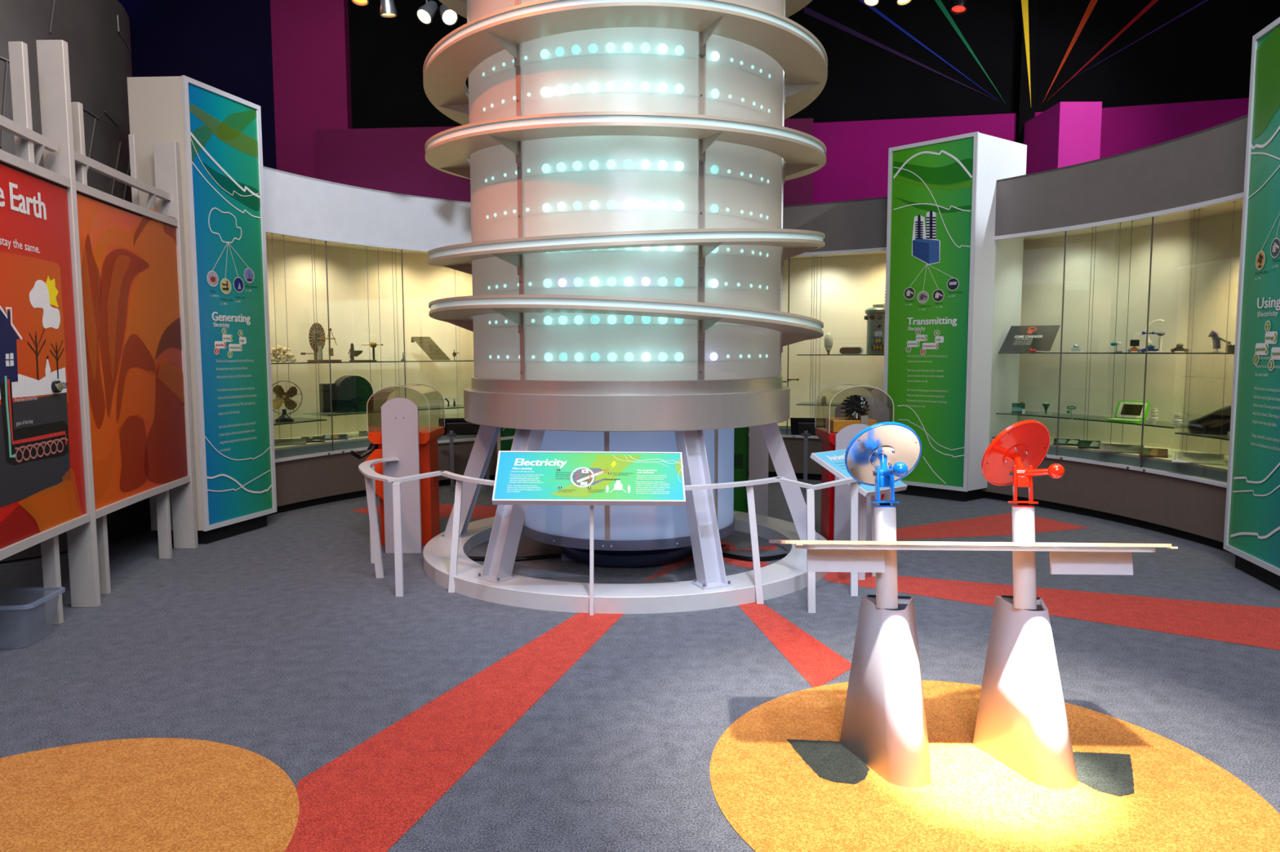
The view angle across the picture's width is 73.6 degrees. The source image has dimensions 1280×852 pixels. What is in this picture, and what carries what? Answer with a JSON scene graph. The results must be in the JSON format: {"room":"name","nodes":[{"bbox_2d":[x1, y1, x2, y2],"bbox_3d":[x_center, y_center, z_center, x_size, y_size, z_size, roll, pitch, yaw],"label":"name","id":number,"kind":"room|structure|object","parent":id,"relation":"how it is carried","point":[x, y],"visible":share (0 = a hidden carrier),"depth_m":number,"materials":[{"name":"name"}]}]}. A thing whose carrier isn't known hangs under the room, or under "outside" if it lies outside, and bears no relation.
{"room":"museum","nodes":[
{"label":"museum","id":0,"kind":"room"},
{"bbox_2d":[117,0,276,169],"bbox_3d":[-6.868,-2.711,10.572,4.875,6.600,0.179,-3,6,-26],"label":"wall","id":1,"kind":"structure","parent":0,"point":[225,46],"depth_m":10.98,"materials":[{"name":"blue paint"}]},
{"bbox_2d":[270,0,351,178],"bbox_3d":[-4.415,-2.825,11.787,1.069,6.600,0.620,0,5,0],"label":"pillar","id":2,"kind":"structure","parent":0,"point":[311,55],"depth_m":11.32,"materials":[{"name":"paint"}]},
{"bbox_2d":[351,0,368,6],"bbox_3d":[-2.201,-3.477,6.717,0.130,0.302,0.137,0,5,0],"label":"track light","id":3,"kind":"object","parent":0,"point":[359,2],"visible":1,"depth_m":6.76,"materials":[{"name":"metal"}]},
{"bbox_2d":[379,0,396,17],"bbox_3d":[-1.984,-3.377,6.734,0.131,0.297,0.132,0,5,0],"label":"track light","id":4,"kind":"object","parent":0,"point":[387,9],"visible":1,"depth_m":6.70,"materials":[{"name":"metal"}]},
{"bbox_2d":[416,0,438,24],"bbox_3d":[-1.673,-3.333,6.743,0.130,0.320,0.183,3,6,32],"label":"track light","id":5,"kind":"object","parent":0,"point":[426,13],"visible":1,"depth_m":6.73,"materials":[{"name":"metal"}]},
{"bbox_2d":[439,4,457,26],"bbox_3d":[-1.519,-3.321,6.749,0.130,0.322,0.191,-3,6,-30],"label":"track light","id":6,"kind":"object","parent":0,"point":[448,17],"visible":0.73,"depth_m":6.72,"materials":[{"name":"metal"}]},
{"bbox_2d":[315,118,813,205],"bbox_3d":[-1.037,-1.694,11.258,6.486,4.420,0.060,0,5,4],"label":"wall","id":7,"kind":"structure","parent":0,"point":[392,160],"depth_m":11.23,"materials":[{"name":"paint"}]},
{"bbox_2d":[0,476,1279,851],"bbox_3d":[0.003,1.008,5.659,18.000,0.004,14.100,0,5,0],"label":"floor","id":8,"kind":"structure","parent":0,"point":[261,690],"depth_m":3.59,"materials":[{"name":"grey carpet"}]},
{"bbox_2d":[0,586,65,610],"bbox_3d":[-3.387,1.006,4.454,0.604,0.231,0.350,-1,5,-6],"label":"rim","id":9,"kind":"object","parent":8,"relation":"on","point":[59,590],"visible":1,"depth_m":4.53,"materials":[{"name":"metal"}]},
{"bbox_2d":[0,0,151,561],"bbox_3d":[-5.396,-1.252,6.815,2.516,4.300,2.500,0,5,0],"label":"storage tank","id":10,"kind":"object","parent":8,"relation":"on","point":[96,33],"visible":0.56,"depth_m":6.51,"materials":[{"name":"grey metal"}]},
{"bbox_2d":[0,40,198,624],"bbox_3d":[-3.230,-0.527,4.757,0.216,3.240,3.660,-1,5,-10],"label":"display panel","id":11,"kind":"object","parent":8,"relation":"on","point":[95,409],"depth_m":4.99,"materials":[{"name":"orange"}]},
{"bbox_2d":[0,505,40,549],"bbox_3d":[-3.081,0.503,4.201,0.002,0.221,0.622,-1,5,-11],"label":"print","id":12,"kind":"object","parent":11,"relation":"attached to","point":[20,525],"depth_m":4.27,"materials":[{"name":"red paint"}]},
{"bbox_2d":[17,480,81,532],"bbox_3d":[-3.156,0.444,4.592,0.002,0.257,0.676,-1,5,-10],"label":"print","id":13,"kind":"object","parent":11,"relation":"on","point":[52,505],"depth_m":4.58,"materials":[{"name":"orange"}]},
{"bbox_2d":[81,234,105,429],"bbox_3d":[-3.264,-0.559,5.109,0.001,1.161,0.285,-1,5,-9],"label":"print","id":14,"kind":"object","parent":11,"relation":"on","point":[92,282],"depth_m":5.13,"materials":[{"name":"orange brick"}]},
{"bbox_2d":[98,248,149,417],"bbox_3d":[-3.332,-0.609,5.563,0.003,1.071,0.791,-1,5,-8],"label":"print","id":15,"kind":"object","parent":11,"relation":"attached to","point":[123,273],"depth_m":5.52,"materials":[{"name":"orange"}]},
{"bbox_2d":[119,414,146,492],"bbox_3d":[-3.329,0.175,5.624,0.001,0.490,0.441,-1,5,-8],"label":"print","id":16,"kind":"object","parent":11,"relation":"attached to","point":[132,428],"depth_m":5.62,"materials":[{"name":"red paint"}]},
{"bbox_2d":[87,203,178,284],"bbox_3d":[-3.362,-1.145,5.779,0.190,0.710,1.426,0,5,0],"label":"print","id":17,"kind":"object","parent":11,"relation":"attached to","point":[128,243],"depth_m":5.64,"materials":[{"name":"orange"}]},
{"bbox_2d":[116,333,155,423],"bbox_3d":[-3.344,-0.324,5.679,0.002,0.572,0.623,-1,5,-8],"label":"print","id":18,"kind":"object","parent":11,"relation":"attached to","point":[135,353],"depth_m":5.69,"materials":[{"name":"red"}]},
{"bbox_2d":[133,217,152,246],"bbox_3d":[-3.380,-1.330,5.843,0.001,0.259,0.376,-1,5,-7],"label":"print","id":19,"kind":"object","parent":11,"relation":"attached to","point":[142,226],"depth_m":5.82,"materials":[{"name":"orange brick"}]},
{"bbox_2d":[124,266,180,359],"bbox_3d":[-3.388,-0.786,5.971,0.004,0.645,0.980,-1,5,-7],"label":"print","id":20,"kind":"object","parent":11,"relation":"attached to","point":[152,295],"depth_m":5.94,"materials":[{"name":"orange"}]},
{"bbox_2d":[144,376,187,484],"bbox_3d":[-3.405,0.029,6.194,0.004,0.791,0.876,-1,5,-7],"label":"print","id":21,"kind":"object","parent":11,"relation":"on","point":[166,397],"depth_m":6.14,"materials":[{"name":"red"}]},
{"bbox_2d":[154,317,184,405],"bbox_3d":[-3.417,-0.461,6.235,0.001,0.670,0.553,-1,5,-7],"label":"print","id":22,"kind":"object","parent":11,"relation":"attached to","point":[169,332],"depth_m":6.21,"materials":[{"name":"red"}]},
{"bbox_2d":[163,214,177,245],"bbox_3d":[-3.436,-1.406,6.301,0.001,0.268,0.328,-1,5,-6],"label":"print","id":23,"kind":"object","parent":11,"relation":"attached to","point":[170,223],"depth_m":6.25,"materials":[{"name":"paper"}]},
{"bbox_2d":[127,75,276,544],"bbox_3d":[-3.490,-0.871,6.923,0.433,3.549,0.928,1,5,15],"label":"display panel","id":24,"kind":"object","parent":8,"relation":"on","point":[218,133],"visible":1,"depth_m":6.79,"materials":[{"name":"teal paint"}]},
{"bbox_2d":[207,271,217,285],"bbox_3d":[-3.334,-1.149,6.678,0.001,0.112,0.112,1,5,15],"label":"photo","id":25,"kind":"object","parent":24,"relation":"on","point":[212,277],"depth_m":6.68},
{"bbox_2d":[220,279,231,293],"bbox_3d":[-3.299,-1.112,6.815,0.001,0.112,0.112,1,5,15],"label":"photo","id":26,"kind":"object","parent":24,"relation":"attached to","point":[225,284],"depth_m":6.81},
{"bbox_2d":[190,131,271,493],"bbox_3d":[-3.282,-0.831,6.903,0.196,2.854,0.742,0,5,0],"label":"artwork","id":27,"kind":"object","parent":24,"relation":"attached to","point":[228,285],"depth_m":6.87},
{"bbox_2d":[234,277,243,291],"bbox_3d":[-3.261,-1.149,6.956,0.001,0.112,0.112,1,5,15],"label":"photo","id":28,"kind":"object","parent":24,"relation":"on","point":[238,282],"depth_m":6.95},
{"bbox_2d":[244,268,253,282],"bbox_3d":[-3.229,-1.244,7.070,0.001,0.112,0.112,1,5,15],"label":"photo","id":29,"kind":"object","parent":24,"relation":"on","point":[248,273],"depth_m":7.07},
{"bbox_2d":[262,166,497,515],"bbox_3d":[-2.912,-0.853,8.985,1.068,3.150,3.440,4,6,39],"label":"display case","id":30,"kind":"object","parent":8,"relation":"on","point":[352,261],"visible":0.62,"depth_m":9.11,"materials":[{"name":"grey laminate"}]},
{"bbox_2d":[270,345,296,362],"bbox_3d":[-3.469,-0.697,8.249,0.294,0.171,0.159,-2,5,-23],"label":"fleece","id":31,"kind":"object","parent":30,"relation":"on","point":[282,354],"visible":0.88,"depth_m":8.21},
{"bbox_2d":[271,381,302,422],"bbox_3d":[-3.445,-0.240,8.269,0.324,0.397,0.197,-4,6,-36],"label":"fan","id":32,"kind":"object","parent":30,"relation":"on","point":[282,397],"visible":0.91,"depth_m":8.24,"materials":[{"name":"metal"}]},
{"bbox_2d":[274,438,306,445],"bbox_3d":[-3.407,0.154,8.263,0.340,0.038,0.219,-2,5,-22],"label":"label card","id":33,"kind":"object","parent":30,"relation":"on","point":[296,441],"visible":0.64,"depth_m":8.26,"materials":[{"name":"paper"}]},
{"bbox_2d":[273,417,321,424],"bbox_3d":[-3.554,-0.032,8.237,0.499,0.009,1.116,2,6,25],"label":"glass shelf","id":34,"kind":"object","parent":30,"relation":"attached to","point":[301,420],"depth_m":8.48,"materials":[{"name":"glass"}]},
{"bbox_2d":[301,435,324,442],"bbox_3d":[-3.247,0.132,8.513,0.231,0.038,0.219,-2,5,-21],"label":"label card","id":35,"kind":"object","parent":30,"relation":"on","point":[308,439],"visible":0.94,"depth_m":8.51,"materials":[{"name":"paper"}]},
{"bbox_2d":[300,322,341,362],"bbox_3d":[-3.237,-0.848,8.677,0.385,0.397,0.100,-2,5,-20],"label":"machine","id":36,"kind":"object","parent":30,"relation":"on","point":[320,339],"visible":0.88,"depth_m":8.66,"materials":[{"name":"brown wood"}]},
{"bbox_2d":[322,434,347,439],"bbox_3d":[-3.114,0.113,8.740,0.240,0.035,0.199,-2,5,-20],"label":"label card","id":37,"kind":"object","parent":30,"relation":"on","point":[335,437],"visible":0.86,"depth_m":8.73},
{"bbox_2d":[319,375,373,413],"bbox_3d":[-3.070,-0.337,8.953,0.485,0.380,0.242,-4,6,-39],"label":"housing","id":38,"kind":"object","parent":30,"relation":"on","point":[349,393],"visible":0.95,"depth_m":8.86,"materials":[{"name":"green metal"}]},
{"bbox_2d":[347,342,377,361],"bbox_3d":[-2.930,-0.778,9.024,0.289,0.195,0.070,-2,5,-18],"label":"friction generator","id":39,"kind":"object","parent":30,"relation":"on","point":[353,353],"visible":0.99,"depth_m":8.98,"materials":[{"name":"brown wood"}]},
{"bbox_2d":[349,342,362,359],"bbox_3d":[-2.986,-0.784,9.005,0.135,0.179,0.050,-2,5,-18],"label":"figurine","id":40,"kind":"object","parent":39,"relation":"on","point":[353,353],"depth_m":8.97,"materials":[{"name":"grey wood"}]},
{"bbox_2d":[271,360,474,363],"bbox_3d":[-2.918,-0.672,8.991,0.751,0.009,3.250,4,6,39],"label":"glass shelf","id":41,"kind":"object","parent":30,"relation":"attached to","point":[297,361],"depth_m":9.39,"materials":[{"name":"glass"}]},
{"bbox_2d":[305,405,463,416],"bbox_3d":[-2.604,-0.183,9.469,2.147,0.009,0.585,-5,7,-44],"label":"glass shelf","id":42,"kind":"object","parent":30,"relation":"attached to","point":[310,411],"depth_m":9.11,"materials":[{"name":"glass"}]},
{"bbox_2d":[410,337,450,360],"bbox_3d":[-2.367,-0.875,9.659,0.461,0.266,0.123,2,5,20],"label":"sheet","id":43,"kind":"object","parent":30,"relation":"on","point":[427,344],"visible":1,"depth_m":9.66,"materials":[{"name":"paper"}]},
{"bbox_2d":[350,383,444,546],"bbox_3d":[-1.894,0.297,6.747,0.597,1.243,0.574,0,5,0],"label":"kiosk","id":44,"kind":"object","parent":8,"relation":"on","point":[428,436],"visible":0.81,"depth_m":6.62,"materials":[{"name":"orange plastic"}]},
{"bbox_2d":[368,426,444,444],"bbox_3d":[-1.835,0.071,6.761,0.470,0.090,0.500,0,5,0],"label":"tabletop","id":45,"kind":"object","parent":44,"relation":"on","point":[427,435],"depth_m":6.56,"materials":[{"name":"orange plastic"}]},
{"bbox_2d":[381,397,422,553],"bbox_3d":[-1.774,0.370,6.365,0.268,1.163,0.026,0,5,0],"label":"board","id":46,"kind":"object","parent":8,"relation":"on","point":[399,415],"visible":0.99,"depth_m":6.35,"materials":[{"name":"grey"}]},
{"bbox_2d":[438,417,489,492],"bbox_3d":[-1.834,0.304,9.206,0.620,0.801,0.250,-1,5,-11],"label":"desk","id":47,"kind":"object","parent":8,"relation":"on","point":[454,427],"visible":0.43,"depth_m":9.15,"materials":[{"name":"grey metal"}]},
{"bbox_2d":[446,422,479,434],"bbox_3d":[-1.832,0.021,9.169,0.460,0.134,0.166,-1,5,-11],"label":"tray","id":48,"kind":"object","parent":47,"relation":"on","point":[451,428],"depth_m":9.14,"materials":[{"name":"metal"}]},
{"bbox_2d":[497,427,515,460],"bbox_3d":[-1.248,-1.120,9.949,0.903,3.504,0.403,-2,5,-15],"label":"display panel","id":49,"kind":"object","parent":8,"relation":"on","point":[505,437],"visible":0.04,"depth_m":9.79,"materials":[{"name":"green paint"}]},
{"bbox_2d":[500,427,514,440],"bbox_3d":[-1.518,0.069,9.780,0.232,0.191,0.001,-2,5,-15],"label":"artwork","id":50,"kind":"object","parent":49,"relation":"attached to","point":[506,434],"depth_m":9.79},
{"bbox_2d":[358,457,878,615],"bbox_3d":[-0.237,0.663,5.519,3.588,0.719,1.362,0,5,7],"label":"guard rail","id":51,"kind":"object","parent":8,"relation":"on","point":[366,468],"visible":0.94,"depth_m":5.26,"materials":[{"name":"metal"}]},
{"bbox_2d":[492,450,685,506],"bbox_3d":[-0.289,0.301,4.984,1.099,0.290,0.331,0,5,-2],"label":"sign","id":52,"kind":"object","parent":51,"relation":"attached to","point":[522,477],"visible":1,"depth_m":4.96,"materials":[{"name":"green plastic"}]},
{"bbox_2d":[570,467,604,487],"bbox_3d":[-0.307,0.297,4.961,0.193,0.099,0.124,0,5,0],"label":"picture","id":53,"kind":"object","parent":52,"relation":"attached to","point":[580,477],"depth_m":4.96},
{"bbox_2d":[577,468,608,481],"bbox_3d":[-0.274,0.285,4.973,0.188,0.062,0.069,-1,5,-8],"label":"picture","id":54,"kind":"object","parent":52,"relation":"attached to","point":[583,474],"depth_m":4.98},
{"bbox_2d":[613,455,680,479],"bbox_3d":[0.063,0.249,5.075,0.444,0.147,0.119,2,5,20],"label":"artwork","id":55,"kind":"object","parent":52,"relation":"attached to","point":[624,467],"depth_m":5.04},
{"bbox_2d":[422,0,827,613],"bbox_3d":[-0.097,-1.522,6.161,2.960,4.960,2.960,0,5,0],"label":"tower","id":56,"kind":"object","parent":8,"relation":"on","point":[629,162],"visible":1,"depth_m":5.21,"materials":[{"name":"metal"}]},
{"bbox_2d":[466,552,787,561],"bbox_3d":[-0.089,0.944,6.205,2.318,0.034,0.233,0,5,0],"label":"floor stripe","id":57,"kind":"object","parent":8,"relation":"on","point":[724,554],"visible":0.48,"depth_m":6.15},
{"bbox_2d":[733,426,748,512],"bbox_3d":[0.821,0.273,7.864,0.360,1.080,0.480,0,5,0],"label":"kiosk","id":58,"kind":"object","parent":8,"relation":"on","point":[740,434],"visible":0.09,"depth_m":7.67,"materials":[{"name":"plastic"}]},
{"bbox_2d":[748,426,768,516],"bbox_3d":[1.056,0.285,7.604,0.170,1.100,0.024,1,5,8],"label":"board","id":59,"kind":"object","parent":8,"relation":"on","point":[758,451],"visible":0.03,"depth_m":7.60,"materials":[{"name":"grey"}]},
{"bbox_2d":[790,417,825,492],"bbox_3d":[1.991,0.309,9.019,0.800,0.801,0.250,1,5,12],"label":"desk","id":60,"kind":"object","parent":8,"relation":"on","point":[804,427],"visible":0.49,"depth_m":9.03,"materials":[{"name":"grey metal"}]},
{"bbox_2d":[798,422,825,434],"bbox_3d":[1.988,0.026,8.983,0.640,0.134,0.166,1,5,12],"label":"tray","id":61,"kind":"object","parent":60,"relation":"on","point":[804,428],"depth_m":9.00,"materials":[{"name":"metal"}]},
{"bbox_2d":[748,196,887,480],"bbox_3d":[1.384,-0.973,10.215,3.936,3.150,1.147,1,5,18],"label":"display case","id":62,"kind":"object","parent":8,"relation":"on","point":[834,284],"visible":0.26,"depth_m":10.24,"materials":[{"name":"glass"}]},
{"bbox_2d":[798,402,839,405],"bbox_3d":[2.477,-0.243,9.920,1.366,0.009,0.477,3,6,31],"label":"glass shelf","id":63,"kind":"object","parent":62,"relation":"attached to","point":[832,403],"depth_m":10.14,"materials":[{"name":"glass"}]},
{"bbox_2d":[823,333,833,354],"bbox_3d":[2.192,-0.957,9.945,0.104,0.250,0.104,1,5,12],"label":"light","id":64,"kind":"object","parent":62,"relation":"on","point":[828,339],"visible":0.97,"depth_m":9.91,"materials":[{"name":"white glass"}]},
{"bbox_2d":[839,346,863,354],"bbox_3d":[2.428,-0.865,9.833,0.270,0.085,0.024,1,5,14],"label":"oval plate","id":65,"kind":"object","parent":62,"relation":"on","point":[843,350],"visible":0.93,"depth_m":9.82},
{"bbox_2d":[863,287,885,354],"bbox_3d":[2.716,-1.204,9.707,0.339,0.780,0.340,1,5,16],"label":"transformer","id":66,"kind":"object","parent":62,"relation":"on","point":[875,317],"visible":0.54,"depth_m":9.60,"materials":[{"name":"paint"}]},
{"bbox_2d":[814,382,893,540],"bbox_3d":[1.656,0.302,6.573,0.527,1.243,0.523,0,5,0],"label":"kiosk","id":67,"kind":"object","parent":8,"relation":"on","point":[856,409],"visible":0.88,"depth_m":6.42,"materials":[{"name":"red plastic"}]},
{"bbox_2d":[833,423,880,550],"bbox_3d":[1.593,0.467,6.265,0.335,0.968,0.024,0,5,0],"label":"board","id":68,"kind":"object","parent":8,"relation":"on","point":[843,437],"visible":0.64,"depth_m":6.26,"materials":[{"name":"grey"}]},
{"bbox_2d":[809,448,907,580],"bbox_3d":[1.460,0.592,5.616,0.522,0.833,0.458,-4,6,-38],"label":"sign","id":69,"kind":"object","parent":8,"relation":"on","point":[833,461],"visible":0.31,"depth_m":5.56,"materials":[{"name":"white paint"}]},
{"bbox_2d":[835,395,884,501],"bbox_3d":[1.786,0.323,6.915,0.430,1.140,0.024,0,5,0],"label":"board","id":70,"kind":"object","parent":8,"relation":"on","point":[870,400],"visible":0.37,"depth_m":6.86,"materials":[{"name":"grey"}]},
{"bbox_2d":[840,422,930,787],"bbox_3d":[0.922,0.610,3.127,0.323,1.237,0.483,0,5,0],"label":"stand","id":71,"kind":"object","parent":8,"relation":"on","point":[884,722],"visible":0.98,"depth_m":3.11,"materials":[{"name":"metal"}]},
{"bbox_2d":[768,540,1177,575],"bbox_3d":[1.177,0.451,3.164,1.356,0.142,0.407,0,5,2],"label":"table","id":72,"kind":"object","parent":71,"relation":"attached to","point":[823,556],"visible":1,"depth_m":3.04,"materials":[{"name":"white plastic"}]},
{"bbox_2d":[883,131,1026,502],"bbox_3d":[3.225,-1.063,8.835,0.871,3.559,1.048,-5,7,-45],"label":"display panel","id":73,"kind":"object","parent":8,"relation":"on","point":[953,291],"visible":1,"depth_m":8.51,"materials":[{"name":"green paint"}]},
{"bbox_2d":[904,288,914,298],"bbox_3d":[2.737,-1.347,8.694,0.001,0.112,0.112,-5,7,-45],"label":"photo","id":74,"kind":"object","parent":73,"relation":"on","point":[908,292],"depth_m":8.69},
{"bbox_2d":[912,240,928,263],"bbox_3d":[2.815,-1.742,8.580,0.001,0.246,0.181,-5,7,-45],"label":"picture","id":75,"kind":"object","parent":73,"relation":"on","point":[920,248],"depth_m":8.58},
{"bbox_2d":[917,291,928,302],"bbox_3d":[2.842,-1.294,8.593,0.001,0.112,0.112,-5,7,-45],"label":"photo","id":76,"kind":"object","parent":73,"relation":"attached to","point":[922,296],"depth_m":8.59},
{"bbox_2d":[915,210,936,239],"bbox_3d":[2.846,-1.998,8.525,0.001,0.282,0.225,-5,7,-45],"label":"picture","id":77,"kind":"object","parent":73,"relation":"on","point":[925,220],"depth_m":8.53},
{"bbox_2d":[913,239,939,263],"bbox_3d":[2.853,-1.747,8.541,0.001,0.263,0.289,-5,7,-45],"label":"picture","id":78,"kind":"object","parent":73,"relation":"on","point":[925,251],"depth_m":8.54},
{"bbox_2d":[893,150,972,484],"bbox_3d":[2.888,-1.076,8.568,0.596,3.299,0.600,0,5,0],"label":"artwork","id":79,"kind":"object","parent":73,"relation":"attached to","point":[932,189],"depth_m":8.53},
{"bbox_2d":[933,289,943,301],"bbox_3d":[2.955,-1.293,8.479,0.001,0.112,0.112,-5,7,-45],"label":"photo","id":80,"kind":"object","parent":73,"relation":"attached to","point":[938,295],"depth_m":8.48},
{"bbox_2d":[947,278,958,289],"bbox_3d":[3.059,-1.387,8.366,0.001,0.112,0.112,-5,7,-45],"label":"photo","id":81,"kind":"object","parent":73,"relation":"on","point":[953,283],"depth_m":8.36},
{"bbox_2d":[973,420,1078,789],"bbox_3d":[1.417,0.606,3.123,0.301,1.242,0.499,0,5,0],"label":"stand","id":82,"kind":"object","parent":8,"relation":"on","point":[1021,723],"visible":1,"depth_m":3.10,"materials":[{"name":"metal"}]},
{"bbox_2d":[981,114,1248,552],"bbox_3d":[4.239,-0.752,7.591,1.063,3.150,3.555,-2,5,-21],"label":"display case","id":83,"kind":"object","parent":8,"relation":"on","point":[1116,246],"visible":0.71,"depth_m":7.61,"materials":[{"name":"glass"}]},
{"bbox_2d":[1011,402,1025,413],"bbox_3d":[3.787,-0.184,8.565,0.120,0.110,0.085,2,5,24],"label":"box","id":84,"kind":"object","parent":83,"relation":"on","point":[1019,408],"visible":1,"depth_m":8.53,"materials":[{"name":"teal"}]},
{"bbox_2d":[998,325,1060,352],"bbox_3d":[3.830,-0.857,8.418,0.545,0.264,0.166,2,5,24],"label":"poster","id":85,"kind":"object","parent":83,"relation":"on","point":[1020,339],"visible":1,"depth_m":8.42,"materials":[{"name":"plastic"}]},
{"bbox_2d":[1004,412,1096,419],"bbox_3d":[3.908,-0.122,8.546,0.506,0.009,1.220,-3,6,-32],"label":"glass shelf","id":86,"kind":"object","parent":83,"relation":"attached to","point":[1091,415],"depth_m":8.41,"materials":[{"name":"glass"}]},
{"bbox_2d":[1053,438,1079,445],"bbox_3d":[4.006,0.150,8.030,0.220,0.042,0.198,2,6,27],"label":"label card","id":87,"kind":"object","parent":83,"relation":"on","point":[1061,441],"visible":0.79,"depth_m":8.02,"materials":[{"name":"paper"}]},
{"bbox_2d":[1078,440,1100,448],"bbox_3d":[4.095,0.167,7.796,0.180,0.049,0.238,2,6,28],"label":"label card","id":88,"kind":"object","parent":83,"relation":"on","point":[1082,443],"visible":0.88,"depth_m":7.78,"materials":[{"name":"paper"}]},
{"bbox_2d":[1098,443,1144,453],"bbox_3d":[4.202,0.195,7.465,0.340,0.049,0.238,3,6,29],"label":"label card","id":89,"kind":"object","parent":83,"relation":"on","point":[1122,448],"visible":0.93,"depth_m":7.46,"materials":[{"name":"paper"}]},
{"bbox_2d":[1073,416,1181,428],"bbox_3d":[4.393,-0.033,7.516,0.470,0.009,1.129,-2,5,-19],"label":"glass shelf","id":90,"kind":"object","parent":83,"relation":"attached to","point":[1163,421],"depth_m":7.65,"materials":[{"name":"glass"}]},
{"bbox_2d":[1105,400,1150,422],"bbox_3d":[4.292,-0.128,7.538,0.268,0.174,0.270,-4,6,-36],"label":"laptop","id":91,"kind":"object","parent":83,"relation":"on","point":[1133,411],"visible":0.8,"depth_m":7.56,"materials":[{"name":"green"}]},
{"bbox_2d":[1127,339,1141,352],"bbox_3d":[4.307,-0.695,7.451,0.104,0.110,0.067,3,6,30],"label":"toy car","id":92,"kind":"object","parent":83,"relation":"on","point":[1134,343],"visible":0.97,"depth_m":7.44,"materials":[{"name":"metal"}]},
{"bbox_2d":[1132,320,1164,352],"bbox_3d":[4.319,-0.763,7.269,0.240,0.277,0.040,3,6,31],"label":"wind turbine","id":93,"kind":"object","parent":83,"relation":"on","point":[1160,334],"visible":0.95,"depth_m":7.24,"materials":[{"name":"grey"}]},
{"bbox_2d":[1139,448,1168,457],"bbox_3d":[4.296,0.222,7.153,0.200,0.049,0.238,3,6,31],"label":"label card","id":94,"kind":"object","parent":83,"relation":"on","point":[1148,452],"visible":1,"depth_m":7.13,"materials":[{"name":"paper"}]},
{"bbox_2d":[1149,408,1158,425],"bbox_3d":[4.376,-0.082,7.285,0.064,0.147,0.064,3,6,31],"label":"bulb","id":95,"kind":"object","parent":83,"relation":"on","point":[1154,418],"visible":1,"depth_m":7.27,"materials":[{"name":"beige"}]},
{"bbox_2d":[1173,413,1182,427],"bbox_3d":[4.436,-0.050,7.059,0.064,0.122,0.064,3,6,32],"label":"bulb","id":96,"kind":"object","parent":83,"relation":"on","point":[1177,420],"visible":0.99,"depth_m":7.04,"materials":[{"name":"beige"}]},
{"bbox_2d":[1170,343,1186,352],"bbox_3d":[4.432,-0.641,7.024,0.128,0.076,0.067,3,6,32],"label":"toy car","id":97,"kind":"object","parent":83,"relation":"on","point":[1179,346],"visible":0.88,"depth_m":7.01,"materials":[{"name":"brown"}]},
{"bbox_2d":[1171,451,1190,463],"bbox_3d":[4.399,0.254,6.748,0.340,0.056,0.277,3,6,33],"label":"label card","id":98,"kind":"object","parent":83,"relation":"on","point":[1175,456],"visible":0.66,"depth_m":6.76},
{"bbox_2d":[1223,17,1279,590],"bbox_3d":[4.205,-0.763,5.338,0.475,3.564,0.948,1,5,11],"label":"display panel","id":99,"kind":"object","parent":8,"relation":"on","point":[1252,507],"visible":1,"depth_m":5.56,"materials":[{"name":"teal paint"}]},
{"bbox_2d":[1230,125,1279,538],"bbox_3d":[3.976,-0.554,5.373,0.180,2.719,0.871,0,5,0],"label":"artwork","id":100,"kind":"object","parent":99,"relation":"attached to","point":[1255,428],"depth_m":5.56},
{"bbox_2d":[1256,251,1264,269],"bbox_3d":[4.018,-1.073,5.543,0.001,0.112,0.112,1,5,11],"label":"photo","id":101,"kind":"object","parent":99,"relation":"on","point":[1260,255],"depth_m":5.54},
{"bbox_2d":[1271,239,1279,257],"bbox_3d":[3.982,-1.116,5.362,0.001,0.112,0.112,1,5,11],"label":"photo","id":102,"kind":"object","parent":99,"relation":"on","point":[1275,243],"depth_m":5.36},
{"bbox_2d":[347,0,1279,128],"bbox_3d":[0.800,-2.780,11.101,20.747,6.600,1.007,1,5,8],"label":"wall","id":103,"kind":"structure","parent":0,"point":[918,59],"depth_m":10.71,"materials":[{"name":"black paint"}]},
{"bbox_2d":[1013,0,1039,144],"bbox_3d":[4.734,-4.550,10.539,0.229,3.000,0.212,0,5,0],"label":"column","id":104,"kind":"structure","parent":103,"relation":"attached to","point":[1027,18],"depth_m":10.47,"materials":[{"name":"black paint"}]},
{"bbox_2d":[1023,102,1102,174],"bbox_3d":[4.963,-3.003,10.178,0.471,1.378,1.000,0,5,0],"label":"wall box","id":105,"kind":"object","parent":103,"relation":"attached to","point":[1066,134],"depth_m":9.67,"materials":[{"name":"paint"}]},
{"bbox_2d":[863,0,879,6],"bbox_3d":[1.931,-3.662,7.106,0.147,0.311,0.147,0,5,0],"label":"track light","id":106,"kind":"object","parent":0,"point":[868,2],"visible":1,"depth_m":7.14,"materials":[{"name":"metal"}]},
{"bbox_2d":[812,111,1043,204],"bbox_3d":[3.650,-1.686,10.996,2.884,4.420,0.059,1,5,10],"label":"wall","id":107,"kind":"structure","parent":0,"point":[855,167],"depth_m":10.94,"materials":[{"name":"paint"}]},
{"bbox_2d":[950,0,967,14],"bbox_3d":[2.654,-3.595,7.109,0.137,0.306,0.137,0,5,0],"label":"track light","id":108,"kind":"object","parent":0,"point":[957,6],"visible":1,"depth_m":7.10,"materials":[{"name":"red"}]},
{"bbox_2d":[1099,97,1248,159],"bbox_3d":[8.030,-1.607,9.951,6.158,4.420,0.060,1,5,15],"label":"wall","id":109,"kind":"structure","parent":0,"point":[1126,129],"depth_m":10.24,"materials":[{"name":"paint"}]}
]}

